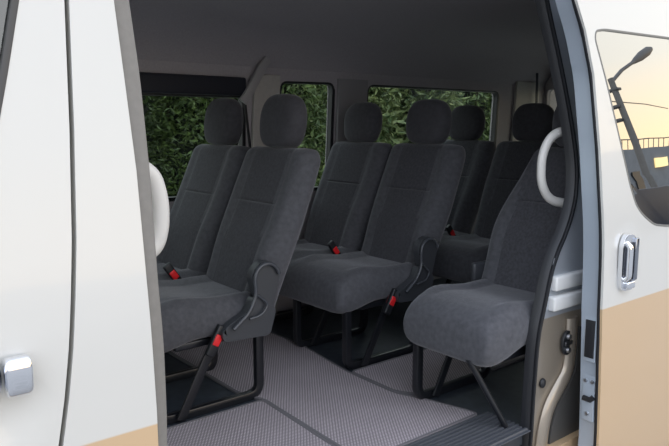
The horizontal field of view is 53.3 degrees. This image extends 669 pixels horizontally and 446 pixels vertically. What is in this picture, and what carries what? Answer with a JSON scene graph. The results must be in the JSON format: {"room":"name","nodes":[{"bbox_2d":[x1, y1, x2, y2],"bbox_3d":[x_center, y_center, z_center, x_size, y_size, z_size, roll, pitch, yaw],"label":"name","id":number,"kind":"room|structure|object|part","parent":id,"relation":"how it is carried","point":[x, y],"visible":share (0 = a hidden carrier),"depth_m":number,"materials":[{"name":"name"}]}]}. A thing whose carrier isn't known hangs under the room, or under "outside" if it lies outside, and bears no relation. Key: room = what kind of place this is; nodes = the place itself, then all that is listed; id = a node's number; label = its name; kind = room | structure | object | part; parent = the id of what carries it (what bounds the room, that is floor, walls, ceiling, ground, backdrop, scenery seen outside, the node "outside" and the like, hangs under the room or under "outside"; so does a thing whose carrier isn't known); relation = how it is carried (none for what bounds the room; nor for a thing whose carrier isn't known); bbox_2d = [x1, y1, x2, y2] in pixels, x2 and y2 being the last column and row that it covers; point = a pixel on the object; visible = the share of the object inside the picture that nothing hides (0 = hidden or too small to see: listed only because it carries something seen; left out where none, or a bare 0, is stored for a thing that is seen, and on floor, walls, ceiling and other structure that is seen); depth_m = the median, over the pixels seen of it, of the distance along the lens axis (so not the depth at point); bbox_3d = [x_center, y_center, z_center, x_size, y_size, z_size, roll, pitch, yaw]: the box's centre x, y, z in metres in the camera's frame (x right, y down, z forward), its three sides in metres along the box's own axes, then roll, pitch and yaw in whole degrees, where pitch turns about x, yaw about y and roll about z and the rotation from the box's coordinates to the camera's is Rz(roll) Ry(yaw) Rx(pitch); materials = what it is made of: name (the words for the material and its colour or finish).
{"room":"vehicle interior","nodes":[
{"label":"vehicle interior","id":0,"kind":"room"},
{"bbox_2d":[0,0,668,445],"bbox_3d":[0.304,-0.128,3.063,5.800,2.210,2.162,-7,11,-38],"label":"van","id":1,"kind":"object","parent":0,"point":[85,212],"visible":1,"depth_m":1.36,"materials":[{"name":"paint"}]},
{"bbox_3d":[-0.650,0.282,1.120,0.166,0.072,0.040,-7,11,-38],"label":"door handle","id":2,"kind":"part","parent":1,"relation":"part of","materials":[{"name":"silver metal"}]},
{"bbox_3d":[-0.955,0.293,0.996,1.196,1.970,0.159,-7,11,-38],"label":"door","id":3,"kind":"part","parent":1,"relation":"part of","materials":[{"name":"paint"}]},
{"bbox_3d":[-0.499,0.240,1.359,0.208,1.970,0.159,-7,11,-38],"label":"pillar panel","id":4,"kind":"part","parent":1,"relation":"part of","materials":[{"name":"paint"}]},
{"bbox_3d":[-0.416,-0.028,1.489,0.042,0.247,0.101,8,11,43],"label":"grab handle","id":5,"kind":"part","parent":1,"relation":"part of","materials":[{"name":"grey plastic"}]},
{"bbox_3d":[0.826,-0.207,2.455,0.203,0.332,0.036,-4,9,-24],"label":"grab handle","id":6,"kind":"part","parent":1,"relation":"part of","materials":[{"name":"grey plastic"}]},
{"bbox_3d":[0.755,0.945,2.441,2.964,0.265,0.066,-7,11,-38],"label":"rocker panel","id":7,"kind":"part","parent":1,"relation":"part of","materials":[{"name":"paint"}]},
{"bbox_3d":[0.845,0.435,2.422,0.064,0.092,0.010,-7,11,-38],"label":"striker plate","id":8,"kind":"part","parent":1,"relation":"part of","materials":[{"name":"black plastic"}]},
{"bbox_3d":[0.903,0.613,2.365,0.013,0.185,0.048,-7,11,-38],"label":"lock plate","id":9,"kind":"part","parent":1,"relation":"part of","materials":[{"name":"grey paint"}]},
{"bbox_3d":[1.305,0.057,2.624,1.420,1.970,0.126,-7,11,-38],"label":"sliding door","id":10,"kind":"part","parent":1,"relation":"part of","materials":[{"name":"paint"}]},
{"bbox_3d":[1.018,0.136,2.317,0.098,0.200,0.016,-7,11,-38],"label":"door handle","id":11,"kind":"part","parent":1,"relation":"part of","materials":[{"name":"silver metal"}]},
{"bbox_2d":[129,0,550,85],"bbox_3d":[0.285,-0.883,3.059,5.600,0.335,1.725,-7,11,-38],"label":"ceiling","id":12,"kind":"structure","parent":0,"point":[498,41],"depth_m":3.51,"materials":[{"name":"fabric"}]},
{"bbox_2d":[164,278,524,445],"bbox_3d":[0.313,0.639,3.244,5.600,0.060,1.805,-7,11,-38],"label":"floor","id":13,"kind":"structure","parent":0,"point":[505,384],"depth_m":2.97,"materials":[{"name":"plastic"}]},
{"bbox_2d":[156,94,319,424],"bbox_3d":[-0.625,0.063,2.824,0.807,1.203,1.024,-7,11,-38],"label":"seat","id":14,"kind":"object","parent":13,"relation":"on","point":[238,213],"visible":0.84,"depth_m":2.69,"materials":[{"name":"grey fabric"}]},
{"bbox_3d":[-0.701,0.530,2.795,0.461,0.286,0.028,-7,11,-38],"label":"leg frame","id":15,"kind":"part","parent":14,"relation":"part of","materials":[{"name":"black paint"}]},
{"bbox_3d":[-0.695,0.388,2.845,0.380,0.028,0.860,-7,11,-38],"label":"mount plate","id":16,"kind":"part","parent":14,"relation":"part of","materials":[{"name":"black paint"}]},
{"bbox_3d":[-0.625,-0.047,3.162,0.364,0.642,0.478,-7,11,-38],"label":"backrest","id":17,"kind":"part","parent":14,"relation":"part of","materials":[{"name":"grey fabric"}]},
{"bbox_2d":[156,258,251,352],"bbox_3d":[-0.740,0.312,2.797,0.550,0.205,0.944,-7,11,-38],"label":"seat cushion","id":18,"kind":"object","parent":14,"relation":"on","point":[197,297],"depth_m":2.49,"materials":[{"name":"grey fabric"}]},
{"bbox_3d":[-0.468,0.572,2.509,0.461,0.286,0.028,-7,11,-38],"label":"leg frame","id":19,"kind":"part","parent":14,"relation":"part of","materials":[{"name":"black paint"}]},
{"bbox_3d":[-0.289,0.268,2.478,0.218,0.237,0.018,-7,11,-40],"label":"recliner lever","id":20,"kind":"part","parent":14,"relation":"part of","materials":[{"name":"grey plastic"}]},
{"bbox_3d":[-0.312,0.009,2.777,0.364,0.642,0.478,-7,11,-38],"label":"backrest","id":21,"kind":"part","parent":14,"relation":"part of","materials":[{"name":"grey fabric"}]},
{"bbox_2d":[167,400,335,445],"bbox_3d":[-0.378,0.763,2.145,0.749,0.011,0.622,-7,11,-38],"label":"floor mat","id":22,"kind":"object","parent":13,"relation":"on","point":[259,422],"visible":0.98,"depth_m":2.34,"materials":[{"name":"grey carpet"}]},
{"bbox_2d":[167,332,476,445],"bbox_3d":[-0.180,0.655,2.890,0.603,0.011,1.547,-7,11,-38],"label":"floor mat","id":23,"kind":"object","parent":13,"relation":"on","point":[344,407],"visible":0.74,"depth_m":2.64,"materials":[{"name":"grey carpet"}]},
{"bbox_2d":[273,99,465,368],"bbox_3d":[0.063,-0.017,3.372,0.807,1.203,1.024,-7,11,-38],"label":"seat","id":24,"kind":"object","parent":13,"relation":"on","point":[380,212],"visible":0.92,"depth_m":3.25,"materials":[{"name":"grey fabric"}]},
{"bbox_3d":[-0.302,0.400,3.698,0.461,0.286,0.028,-7,11,-38],"label":"leg frame","id":25,"kind":"part","parent":24,"relation":"part of","materials":[{"name":"black paint"}]},
{"bbox_3d":[-0.013,0.451,3.344,0.461,0.286,0.028,-7,11,-38],"label":"leg frame","id":26,"kind":"part","parent":24,"relation":"part of","materials":[{"name":"black paint"}]},
{"bbox_2d":[279,239,414,313],"bbox_3d":[-0.052,0.232,3.345,0.550,0.205,0.944,-7,11,-38],"label":"seat cushion","id":27,"kind":"object","parent":24,"relation":"on","point":[345,276],"depth_m":3.02,"materials":[{"name":"grey fabric"}]},
{"bbox_3d":[0.062,-0.126,3.711,0.364,0.642,0.478,-7,11,-38],"label":"backrest","id":28,"kind":"part","parent":24,"relation":"part of","materials":[{"name":"grey fabric"}]},
{"bbox_3d":[-0.007,0.308,3.393,0.380,0.028,0.860,-7,11,-38],"label":"mount plate","id":29,"kind":"part","parent":24,"relation":"part of","materials":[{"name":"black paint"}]},
{"bbox_3d":[0.220,0.492,3.057,0.461,0.286,0.028,-7,11,-38],"label":"leg frame","id":30,"kind":"part","parent":24,"relation":"part of","materials":[{"name":"black paint"}]},
{"bbox_3d":[0.376,-0.070,3.325,0.364,0.642,0.478,-7,11,-38],"label":"backrest","id":31,"kind":"part","parent":24,"relation":"part of","materials":[{"name":"grey fabric"}]},
{"bbox_3d":[0.399,0.188,3.027,0.218,0.237,0.018,-7,11,-40],"label":"recliner lever","id":32,"kind":"part","parent":24,"relation":"part of","materials":[{"name":"grey plastic"}]},
{"bbox_2d":[352,348,524,395],"bbox_3d":[0.847,0.596,3.296,1.709,0.011,0.377,-7,11,-38],"label":"floor mat","id":33,"kind":"object","parent":13,"relation":"on","point":[394,374],"visible":0.3,"depth_m":2.92,"materials":[{"name":"grey carpet"}]},
{"bbox_2d":[405,411,530,445],"bbox_3d":[0.113,0.783,2.018,1.340,0.010,0.192,-7,11,-38],"label":"trim","id":34,"kind":"structure","parent":13,"relation":"on","point":[484,429],"depth_m":2.32,"materials":[{"name":"grey plastic"}]},
{"bbox_2d":[403,107,565,428],"bbox_3d":[0.691,0.096,2.599,0.811,1.203,0.471,-7,11,-38],"label":"seat","id":35,"kind":"object","parent":13,"relation":"on","point":[483,322],"visible":0.58,"depth_m":2.59,"materials":[{"name":"grey fabric"}]},
{"bbox_3d":[0.490,0.541,2.725,0.461,0.286,0.028,-7,11,-38],"label":"leg frame","id":36,"kind":"part","parent":35,"relation":"part of","materials":[{"name":"black paint"}]},
{"bbox_2d":[403,279,534,366],"bbox_3d":[0.596,0.356,2.550,0.550,0.215,0.448,-7,11,-38],"label":"seat cushion","id":37,"kind":"object","parent":35,"relation":"on","point":[477,322],"depth_m":2.37,"materials":[{"name":"grey fabric"}]},
{"bbox_3d":[0.620,0.431,2.591,0.380,0.036,0.380,-7,11,-38],"label":"mount plate","id":38,"kind":"part","parent":35,"relation":"part of","materials":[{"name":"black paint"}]},
{"bbox_3d":[0.863,0.017,2.726,0.364,0.642,0.467,-7,11,-38],"label":"backrest","id":39,"kind":"part","parent":35,"relation":"part of","materials":[{"name":"grey fabric"}]},
{"bbox_2d":[432,103,563,283],"bbox_3d":[0.750,-0.096,3.921,0.807,1.203,1.024,-7,11,-38],"label":"seat","id":40,"kind":"object","parent":13,"relation":"on","point":[489,175],"visible":0.48,"depth_m":3.92,"materials":[{"name":"grey fabric"}]},
{"bbox_2d":[432,230,489,282],"bbox_3d":[0.636,0.153,3.893,0.550,0.205,0.944,-7,11,-38],"label":"seat cushion","id":41,"kind":"object","parent":40,"relation":"on","point":[457,250],"depth_m":3.53,"materials":[{"name":"grey fabric"}]},
{"bbox_3d":[0.750,-0.206,4.259,0.364,0.642,0.478,-7,11,-38],"label":"backrest","id":42,"kind":"part","parent":40,"relation":"part of","materials":[{"name":"grey fabric"}]},
{"bbox_3d":[1.064,-0.150,3.873,0.364,0.642,0.478,-7,11,-38],"label":"backrest","id":43,"kind":"part","parent":40,"relation":"part of","materials":[{"name":"grey fabric"}]},
{"bbox_2d":[138,59,556,311],"bbox_3d":[-0.255,-0.165,3.840,5.600,1.960,0.115,-7,11,-38],"label":"wall","id":44,"kind":"structure","parent":0,"point":[506,91],"depth_m":3.93,"materials":[{"name":"plastic"}]},
{"bbox_2d":[139,72,245,95],"bbox_3d":[-1.132,-0.644,3.002,1.680,0.095,0.058,-7,11,-38],"label":"trim","id":45,"kind":"structure","parent":44,"relation":"attached to","point":[165,83],"depth_m":3.30,"materials":[{"name":"black plastic"}]},
{"bbox_2d":[142,93,245,201],"bbox_3d":[-0.903,-0.372,3.286,1.064,0.554,0.069,-7,11,-38],"label":"trim","id":46,"kind":"structure","parent":44,"relation":"attached to","point":[242,142],"depth_m":3.44,"materials":[{"name":"black plastic"}]},
{"bbox_2d":[239,57,270,147],"bbox_3d":[-0.423,-0.464,3.559,0.193,0.834,0.044,-7,11,-38],"label":"belt","id":47,"kind":"object","parent":44,"relation":"attached to","point":[265,62],"visible":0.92,"depth_m":3.50,"materials":[{"name":"grey fabric"}]},
{"bbox_2d":[251,74,279,313],"bbox_3d":[-0.384,-0.136,3.696,0.185,1.345,0.057,-7,11,-38],"label":"trim","id":48,"kind":"structure","parent":44,"relation":"attached to","point":[269,85],"depth_m":3.59,"materials":[{"name":"grey plastic"}]},
{"bbox_2d":[280,81,334,190],"bbox_3d":[-0.178,-0.501,3.853,0.418,0.645,0.074,-7,11,-38],"label":"trim","id":49,"kind":"structure","parent":44,"relation":"attached to","point":[331,91],"depth_m":3.94,"materials":[{"name":"black plastic"}]},
{"bbox_2d":[335,78,367,142],"bbox_3d":[0.099,-0.192,4.080,0.225,1.345,0.058,-7,11,-38],"label":"trim","id":50,"kind":"structure","parent":44,"relation":"attached to","point":[349,91],"depth_m":3.96,"materials":[{"name":"grey plastic"}]},
{"bbox_2d":[367,85,498,143],"bbox_3d":[0.671,-0.599,4.530,1.345,0.646,0.074,-7,11,-38],"label":"trim","id":51,"kind":"structure","parent":44,"relation":"attached to","point":[495,93],"depth_m":4.83,"materials":[{"name":"black plastic"}]},
{"bbox_2d":[510,81,539,140],"bbox_3d":[1.461,-0.376,5.160,0.350,1.400,0.061,-7,11,-38],"label":"trim","id":52,"kind":"structure","parent":44,"relation":"attached to","point":[525,92],"depth_m":5.01,"materials":[{"name":"grey plastic"}]},
{"bbox_2d":[535,73,537,102],"bbox_3d":[1.532,-0.759,5.080,0.058,0.981,0.014,-7,11,-38],"label":"belt","id":53,"kind":"object","parent":44,"relation":"attached to","point":[536,93],"visible":0.19,"depth_m":5.04,"materials":[{"name":"black fabric"}]},
{"bbox_2d":[543,77,553,105],"bbox_3d":[2.216,-0.405,4.663,0.114,1.720,1.770,-7,11,-38],"label":"wall","id":54,"kind":"structure","parent":0,"point":[549,88],"depth_m":5.19,"materials":[{"name":"plastic"}]},
{"label":"outside","id":55,"kind":"structure","parent":0,"visible":0},
{"label":"ground","id":56,"kind":"structure","parent":55,"visible":0},
{"bbox_2d":[143,96,237,196],"bbox_3d":[-1.548,-0.769,7.232,1.188,3.205,1.217,-7,11,-38],"label":"shrub","id":57,"kind":"object","parent":56,"relation":"on","point":[182,129],"visible":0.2,"depth_m":6.93,"materials":[{"name":"green plant"}]},
{"bbox_3d":[-1.566,-0.449,7.300,0.604,2.255,0.162,-4,9,-25],"label":"stem","id":58,"kind":"part","parent":57,"relation":"part of","materials":[{"name":"green plant"}]},
{"bbox_2d":[281,84,327,186],"bbox_3d":[-0.550,-0.864,7.901,1.260,3.200,1.250,-7,11,-38],"label":"shrub","id":59,"kind":"object","parent":56,"relation":"on","point":[318,121],"visible":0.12,"depth_m":7.63,"materials":[{"name":"green plant"}]},
{"bbox_2d":[142,90,489,195],"bbox_3d":[-1.056,-1.516,9.501,11.845,4.040,1.161,-7,11,-38],"label":"hedge","id":60,"kind":"object","parent":56,"relation":"on","point":[144,99],"visible":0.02,"depth_m":8.55,"materials":[{"name":"green plant"}]},
{"bbox_2d":[318,85,408,164],"bbox_3d":[0.307,-1.028,8.698,1.293,3.205,1.300,-7,11,-38],"label":"shrub","id":61,"kind":"object","parent":56,"relation":"on","point":[375,95],"visible":0.06,"depth_m":8.44,"materials":[{"name":"green plant"}]},
{"bbox_2d":[385,88,471,144],"bbox_3d":[1.261,-1.114,9.456,1.278,3.143,1.281,-7,11,-38],"label":"shrub","id":62,"kind":"object","parent":56,"relation":"on","point":[410,96],"visible":0.08,"depth_m":9.11,"materials":[{"name":"green plant"}]},
{"bbox_2d":[449,91,491,140],"bbox_3d":[2.139,-1.284,10.289,1.213,3.320,1.254,-7,11,-38],"label":"shrub","id":63,"kind":"object","parent":56,"relation":"on","point":[482,100],"visible":0.09,"depth_m":9.88,"materials":[{"name":"green plant"}]}
]}

